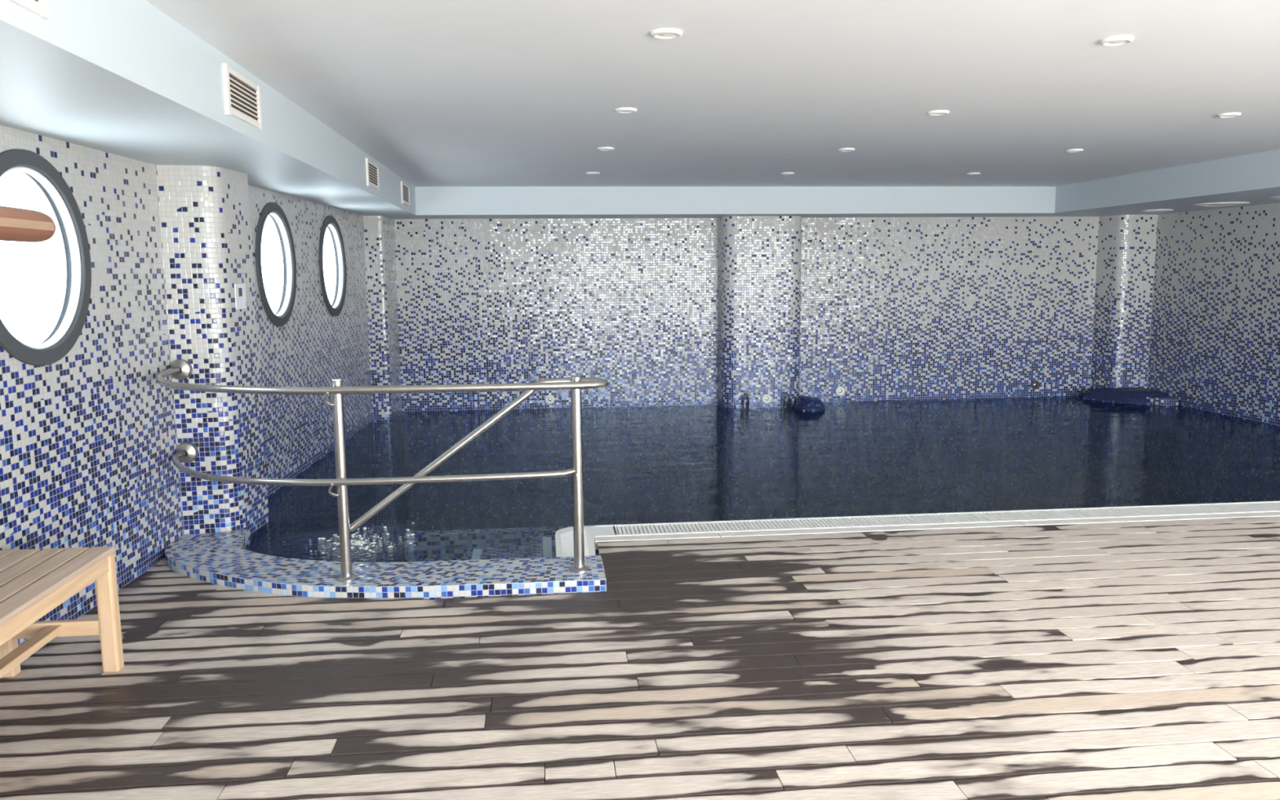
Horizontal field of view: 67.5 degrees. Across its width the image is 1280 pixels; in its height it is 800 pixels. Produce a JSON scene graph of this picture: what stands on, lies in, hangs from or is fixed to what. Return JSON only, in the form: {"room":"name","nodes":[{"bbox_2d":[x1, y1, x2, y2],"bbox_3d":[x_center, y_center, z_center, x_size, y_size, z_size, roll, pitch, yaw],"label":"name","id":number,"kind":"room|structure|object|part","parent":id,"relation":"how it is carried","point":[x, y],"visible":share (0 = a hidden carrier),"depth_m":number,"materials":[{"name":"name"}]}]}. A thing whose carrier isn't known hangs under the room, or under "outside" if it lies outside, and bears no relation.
{"room":"indoor swimming pool","nodes":[
{"label":"indoor swimming pool","id":0,"kind":"room"},
{"bbox_2d":[0,205,56,242],"bbox_3d":[-1.170,0.494,1.736,0.400,1.685,0.675,-1,8,-6],"label":"wooden bar","id":1,"kind":"object","parent":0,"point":[16,224],"visible":1,"depth_m":1.83,"materials":[{"name":"brown wood"}]},
{"bbox_2d":[0,124,183,645],"bbox_3d":[-2.444,0.136,1.589,0.060,2.655,7.805,-1,8,-4],"label":"wall","id":2,"kind":"structure","parent":0,"point":[88,446],"depth_m":4.68,"materials":[{"name":"tile"}]},
{"bbox_2d":[8,0,49,19],"bbox_3d":[-1.525,-1.055,2.257,0.017,0.204,0.480,-1,8,-6],"label":"air vent","id":3,"kind":"object","parent":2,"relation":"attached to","point":[40,8],"visible":1,"depth_m":2.45,"materials":[{"name":"beige plastic"}]},
{"bbox_2d":[0,148,91,365],"bbox_3d":[-2.611,-0.601,4.090,0.080,0.910,0.910,-1,8,-4],"label":"window","id":4,"kind":"structure","parent":2,"relation":"in","point":[68,329],"depth_m":4.33,"materials":[{"name":"grey metal"}]},
{"bbox_2d":[0,0,422,221],"bbox_3d":[-2.621,-1.349,4.365,1.727,0.340,13.300,-1,8,-6],"label":"soffit","id":5,"kind":"structure","parent":2,"relation":"attached to","point":[126,78],"depth_m":3.70,"materials":[{"name":"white paint"}]},
{"bbox_2d":[222,62,262,129],"bbox_3d":[-1.725,-1.309,4.175,0.017,0.204,0.490,-1,8,-6],"label":"air vent","id":6,"kind":"object","parent":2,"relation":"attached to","point":[242,100],"visible":1,"depth_m":4.15,"materials":[{"name":"beige plastic"}]},
{"bbox_2d":[365,157,379,190],"bbox_3d":[-2.063,-1.736,7.404,0.017,0.204,0.520,-1,8,-6],"label":"air vent","id":7,"kind":"object","parent":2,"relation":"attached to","point":[371,169],"visible":1,"depth_m":7.38,"materials":[{"name":"beige plastic"}]},
{"bbox_2d":[400,181,410,206],"bbox_3d":[-2.251,-1.974,9.204,0.017,0.204,0.530,-1,8,-6],"label":"air vent","id":8,"kind":"object","parent":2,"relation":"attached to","point":[405,189],"visible":1,"depth_m":9.20,"materials":[{"name":"beige plastic"}]},
{"bbox_2d":[248,185,373,497],"bbox_3d":[-2.799,-0.145,8.461,0.060,3.905,5.104,-1,8,-4],"label":"wall","id":9,"kind":"structure","parent":0,"point":[315,348],"depth_m":7.96,"materials":[{"name":"tile"}]},
{"bbox_2d":[155,164,271,555],"bbox_3d":[-2.609,0.356,5.787,0.483,3.615,0.608,0,8,2],"label":"column","id":10,"kind":"structure","parent":9,"relation":"attached to","point":[204,211],"depth_m":5.54,"materials":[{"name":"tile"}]},
{"bbox_2d":[234,283,246,309],"bbox_3d":[-2.382,-0.617,5.708,0.020,0.150,0.150,-1,8,-1],"label":"wall plate","id":11,"kind":"object","parent":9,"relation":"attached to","point":[240,290],"visible":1,"depth_m":5.70,"materials":[{"name":"white plastic"}]},
{"bbox_2d":[255,202,296,326],"bbox_3d":[-2.718,-1.001,7.099,0.080,0.910,0.910,-1,8,-4],"label":"window","id":12,"kind":"structure","parent":9,"relation":"in","point":[283,313],"depth_m":7.29,"materials":[{"name":"grey metal"}]},
{"bbox_2d":[318,215,346,316],"bbox_3d":[-2.825,-1.217,8.732,0.080,0.910,0.910,-1,8,-4],"label":"window","id":13,"kind":"structure","parent":9,"relation":"in","point":[330,222],"depth_m":8.94,"materials":[{"name":"grey metal"}]},
{"bbox_2d":[363,215,407,541],"bbox_3d":[-2.895,-0.287,10.637,0.399,3.615,0.750,-1,8,-6],"label":"column","id":14,"kind":"structure","parent":9,"relation":"attached to","point":[379,230],"depth_m":10.35,"materials":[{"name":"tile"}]},
{"bbox_2d":[0,516,1279,799],"bbox_3d":[2.238,1.265,2.199,9.578,0.030,7.273,-1,8,-6],"label":"floor","id":15,"kind":"structure","parent":0,"point":[1131,660],"depth_m":3.65,"materials":[{"name":"grey wood"}]},
{"bbox_2d":[0,546,124,678],"bbox_3d":[-2.213,0.930,3.018,0.455,0.500,1.565,-1,8,-6],"label":"bench","id":16,"kind":"object","parent":15,"relation":"on","point":[33,583],"visible":1,"depth_m":3.58,"materials":[{"name":"brown wood"}]},
{"bbox_3d":[-2.485,0.848,3.742,0.064,0.476,0.058,-1,8,-6],"label":"leg","id":17,"kind":"part","parent":16,"relation":"part of","materials":[{"name":"brown wood"}]},
{"bbox_3d":[-2.006,0.731,3.013,0.024,0.062,1.525,-1,8,-6],"label":"rail","id":18,"kind":"part","parent":16,"relation":"part of","materials":[{"name":"brown wood"}]},
{"bbox_3d":[-2.096,0.840,3.782,0.064,0.476,0.058,-1,8,-6],"label":"leg","id":19,"kind":"part","parent":16,"relation":"part of","materials":[{"name":"brown wood"}]},
{"bbox_2d":[146,0,1279,186],"bbox_3d":[1.994,-1.666,4.754,11.000,0.200,13.600,-1,8,-6],"label":"ceiling","id":20,"kind":"structure","parent":0,"point":[439,93],"depth_m":4.68,"materials":[{"name":"paint"}]},
{"bbox_2d":[586,172,599,174],"bbox_3d":[-0.430,-2.066,8.738,0.124,0.014,0.124,-1,8,-6],"label":"recessed light","id":21,"kind":"object","parent":20,"relation":"in","point":[587,173],"visible":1,"depth_m":8.70,"materials":[{"name":"white plastic"}]},
{"bbox_2d":[597,146,613,151],"bbox_3d":[-0.251,-1.839,7.022,0.124,0.014,0.124,-1,8,-6],"label":"recessed light","id":22,"kind":"object","parent":20,"relation":"in","point":[602,148],"visible":1,"depth_m":6.98,"materials":[{"name":"white plastic"}]},
{"bbox_2d":[614,107,636,113],"bbox_3d":[-0.078,-1.620,5.365,0.124,0.014,0.124,-1,8,-6],"label":"recessed light","id":23,"kind":"object","parent":20,"relation":"in","point":[621,110],"visible":1,"depth_m":5.33,"materials":[{"name":"white plastic"}]},
{"bbox_2d":[650,28,682,39],"bbox_3d":[0.101,-1.393,3.650,0.124,0.014,0.124,-1,8,-6],"label":"recessed light","id":24,"kind":"object","parent":20,"relation":"in","point":[660,33],"visible":1,"depth_m":3.63,"materials":[{"name":"white plastic"}]},
{"bbox_2d":[781,172,794,174],"bbox_3d":[1.375,-2.107,8.921,0.124,0.014,0.124,-1,8,-6],"label":"recessed light","id":25,"kind":"object","parent":20,"relation":"in","point":[782,173],"visible":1,"depth_m":8.88,"materials":[{"name":"white plastic"}]},
{"bbox_2d":[838,147,855,151],"bbox_3d":[1.554,-1.880,7.205,0.124,0.014,0.124,-1,8,-6],"label":"recessed light","id":26,"kind":"object","parent":20,"relation":"in","point":[845,149],"visible":1,"depth_m":7.17,"materials":[{"name":"white plastic"}]},
{"bbox_2d":[927,110,949,115],"bbox_3d":[1.727,-1.661,5.548,0.124,0.014,0.124,-1,8,-6],"label":"recessed light","id":27,"kind":"object","parent":20,"relation":"in","point":[935,113],"visible":1,"depth_m":5.51,"materials":[{"name":"white plastic"}]},
{"bbox_2d":[966,172,980,175],"bbox_3d":[3.170,-2.148,9.103,0.124,0.014,0.124,-1,8,-6],"label":"recessed light","id":28,"kind":"object","parent":20,"relation":"in","point":[971,173],"visible":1,"depth_m":9.07,"materials":[{"name":"white plastic"}]},
{"bbox_2d":[1066,148,1083,152],"bbox_3d":[3.349,-1.921,7.387,0.124,0.014,0.124,-1,8,-6],"label":"recessed light","id":29,"kind":"object","parent":20,"relation":"in","point":[1075,150],"visible":1,"depth_m":7.35,"materials":[{"name":"white plastic"}]},
{"bbox_2d":[1099,35,1133,46],"bbox_3d":[1.906,-1.434,3.833,0.124,0.014,0.124,-1,8,-6],"label":"recessed light","id":30,"kind":"object","parent":20,"relation":"in","point":[1117,40],"visible":1,"depth_m":3.81,"materials":[{"name":"white plastic"}]},
{"bbox_2d":[1217,112,1241,117],"bbox_3d":[3.522,-1.702,5.730,0.124,0.014,0.124,-1,8,-6],"label":"recessed light","id":31,"kind":"object","parent":20,"relation":"in","point":[1227,114],"visible":1,"depth_m":5.70,"materials":[{"name":"white plastic"}]},
{"bbox_2d":[394,216,1099,525],"bbox_3d":[1.593,-0.587,11.472,9.310,3.905,0.250,-1,8,-6],"label":"wall","id":32,"kind":"structure","parent":0,"point":[899,310],"depth_m":11.34,"materials":[{"name":"tile"}]},
{"bbox_2d":[544,394,555,404],"bbox_3d":[-1.049,-0.005,11.137,0.116,0.116,0.018,-1,8,-6],"label":"jet","id":33,"kind":"object","parent":32,"relation":"attached to","point":[549,399],"visible":1,"depth_m":11.13,"materials":[{"name":"white plastic"}]},
{"bbox_2d":[414,186,1056,218],"bbox_3d":[1.094,-2.247,10.851,7.013,0.340,1.040,-1,8,-6],"label":"trim","id":34,"kind":"structure","parent":32,"relation":"attached to","point":[431,202],"depth_m":10.35,"materials":[{"name":"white paint"}]},
{"bbox_2d":[742,394,749,429],"bbox_3d":[1.209,0.132,11.009,0.079,0.409,0.075,-1,8,-6],"label":"handle","id":35,"kind":"object","parent":32,"relation":"attached to","point":[744,395],"visible":1,"depth_m":10.98,"materials":[{"name":"metal"}]},
{"bbox_2d":[715,216,801,520],"bbox_3d":[1.392,-0.405,11.221,0.950,3.615,0.450,-1,8,-6],"label":"column","id":36,"kind":"structure","parent":32,"relation":"attached to","point":[759,257],"depth_m":11.01,"materials":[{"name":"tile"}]},
{"bbox_2d":[761,394,772,404],"bbox_3d":[1.464,-0.011,11.044,0.116,0.116,0.018,-1,8,-6],"label":"jet","id":37,"kind":"object","parent":32,"relation":"attached to","point":[766,398],"visible":1,"depth_m":11.04,"materials":[{"name":"white plastic"}]},
{"bbox_2d":[782,393,790,428],"bbox_3d":[1.687,0.121,11.058,0.079,0.409,0.075,-1,8,-6],"label":"handle","id":38,"kind":"object","parent":32,"relation":"attached to","point":[785,394],"visible":1,"depth_m":11.04,"materials":[{"name":"metal"}]},
{"bbox_2d":[835,386,844,395],"bbox_3d":[2.402,-0.104,11.484,0.116,0.116,0.018,-1,8,-6],"label":"jet","id":39,"kind":"object","parent":32,"relation":"attached to","point":[840,391],"visible":1,"depth_m":11.48,"materials":[{"name":"white plastic"}]},
{"bbox_2d":[1030,380,1039,389],"bbox_3d":[4.839,-0.184,11.728,0.116,0.116,0.018,-1,8,-6],"label":"jet","id":40,"kind":"object","parent":32,"relation":"attached to","point":[1035,384],"visible":1,"depth_m":11.72,"materials":[{"name":"grey rubber"}]},
{"bbox_2d":[1084,214,1159,506],"bbox_3d":[5.894,-0.506,11.663,0.700,3.615,0.480,-1,8,-6],"label":"column","id":41,"kind":"structure","parent":32,"relation":"attached to","point":[1126,243],"depth_m":11.45,"materials":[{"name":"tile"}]},
{"bbox_2d":[1142,208,1173,212],"bbox_3d":[5.582,-2.041,10.332,0.300,0.014,0.300,-1,8,-6],"label":"round light","id":42,"kind":"object","parent":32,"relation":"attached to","point":[1155,210],"visible":1,"depth_m":10.27,"materials":[{"name":"white plastic"}]},
{"bbox_2d":[1193,201,1249,206],"bbox_3d":[5.699,-1.918,9.397,0.480,0.014,0.480,-1,8,-6],"label":"round light","id":43,"kind":"object","parent":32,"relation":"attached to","point":[1230,203],"visible":1,"depth_m":9.33,"materials":[{"name":"white plastic"}]},
{"bbox_2d":[1268,195,1279,199],"bbox_3d":[5.855,-1.798,8.486,0.480,0.014,0.480,-1,8,-6],"label":"round light","id":44,"kind":"object","parent":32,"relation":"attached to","point":[1275,197],"visible":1,"depth_m":8.51,"materials":[{"name":"white plastic"}]},
{"bbox_2d":[1140,203,1279,506],"bbox_3d":[6.465,-0.290,8.902,0.250,3.905,6.300,-1,8,-6],"label":"wall","id":45,"kind":"structure","parent":0,"point":[1215,347],"depth_m":10.28,"materials":[{"name":"tile"}]},
{"bbox_2d":[595,549,599,555],"bbox_3d":[3.138,1.453,5.915,7.250,1.300,0.840,-1,8,-6],"label":"trim","id":46,"kind":"structure","parent":45,"relation":"attached to","point":[596,550],"depth_m":5.53,"materials":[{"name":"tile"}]},
{"bbox_2d":[555,501,1279,556],"bbox_3d":[3.078,0.798,5.852,7.157,0.096,0.810,-1,8,-6],"label":"gutter grating","id":47,"kind":"object","parent":46,"relation":"on","point":[564,537],"visible":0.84,"depth_m":5.98,"materials":[{"name":"white plastic"}]},
{"bbox_3d":[-0.300,0.851,5.507,0.365,0.044,0.810,-1,8,-6],"label":"corner plate","id":48,"kind":"part","parent":47,"relation":"part of","materials":[{"name":"white plastic"}]},
{"bbox_2d":[594,511,1279,549],"bbox_3d":[3.180,0.763,5.971,6.925,0.053,0.093,-1,8,-6],"label":"trim","id":49,"kind":"structure","parent":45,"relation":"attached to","point":[824,531],"depth_m":5.81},
{"bbox_2d":[1022,148,1279,217],"bbox_3d":[6.088,-1.548,5.248,1.760,0.340,13.300,-1,8,-6],"label":"trim","id":50,"kind":"structure","parent":45,"relation":"attached to","point":[1252,178],"depth_m":8.86,"materials":[{"name":"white paint"}]},
{"bbox_3d":[1.755,1.836,8.437,9.510,0.100,6.600,-1,8,-6],"label":"trim","id":51,"kind":"structure","parent":0,"visible":0},
{"bbox_2d":[164,529,606,599],"bbox_3d":[-1.437,1.547,5.114,2.634,1.410,0.815,2,8,15],"label":"kerb","id":52,"kind":"object","parent":51,"relation":"on","point":[221,558],"visible":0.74,"depth_m":4.82,"materials":[{"name":"blue tile"}]},
{"bbox_2d":[155,359,608,582],"bbox_3d":[-1.490,0.346,4.914,2.626,1.025,0.695,2,8,15],"label":"handrail","id":53,"kind":"object","parent":52,"relation":"on","point":[180,369],"visible":1,"depth_m":4.70,"materials":[{"name":"silver metal"}]},
{"bbox_3d":[-1.456,0.394,4.681,0.053,0.990,0.053,-1,8,-6],"label":"post","id":54,"kind":"part","parent":53,"relation":"part of","materials":[{"name":"metal"}]},
{"bbox_3d":[-1.555,0.366,4.879,2.431,0.058,0.592,2,8,17],"label":"rail","id":55,"kind":"part","parent":53,"relation":"part of","materials":[{"name":"metal"}]},
{"bbox_3d":[-0.312,0.370,4.798,0.053,0.985,0.053,-1,8,-6],"label":"post","id":56,"kind":"part","parent":53,"relation":"part of","materials":[{"name":"metal"}]},
{"bbox_2d":[404,524,620,561],"bbox_3d":[-0.747,1.539,5.733,1.400,1.250,1.260,-1,8,-6],"label":"steps","id":57,"kind":"structure","parent":51,"relation":"on","point":[520,542],"depth_m":6.14,"materials":[{"name":"tile"}]},
{"bbox_2d":[244,395,1262,562],"bbox_3d":[1.796,1.104,8.466,9.190,1.337,6.160,-1,8,-6],"label":"pool water","id":58,"kind":"object","parent":51,"relation":"in","point":[298,515],"visible":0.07,"depth_m":9.67,"materials":[{"name":"blue liquid"}]},
{"bbox_2d":[306,522,433,560],"bbox_3d":[-1.634,0.842,5.609,0.876,0.012,0.793,-3,8,-16],"label":"bubbles","id":59,"kind":"object","parent":58,"relation":"on","point":[358,543],"visible":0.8,"depth_m":5.63,"materials":[{"name":"white liquid"}]},
{"bbox_2d":[794,395,825,431],"bbox_3d":[1.940,0.160,10.953,0.340,0.415,0.480,-1,8,-6],"label":"spout","id":60,"kind":"object","parent":58,"relation":"in","point":[808,408],"visible":1,"depth_m":10.82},
{"bbox_2d":[1081,386,1178,431],"bbox_3d":[5.726,0.102,11.209,0.764,0.432,0.700,-1,8,-6],"label":"platform","id":61,"kind":"object","parent":58,"relation":"in","point":[1136,397],"visible":1,"depth_m":11.12,"materials":[{"name":"blue tile"}]}
]}

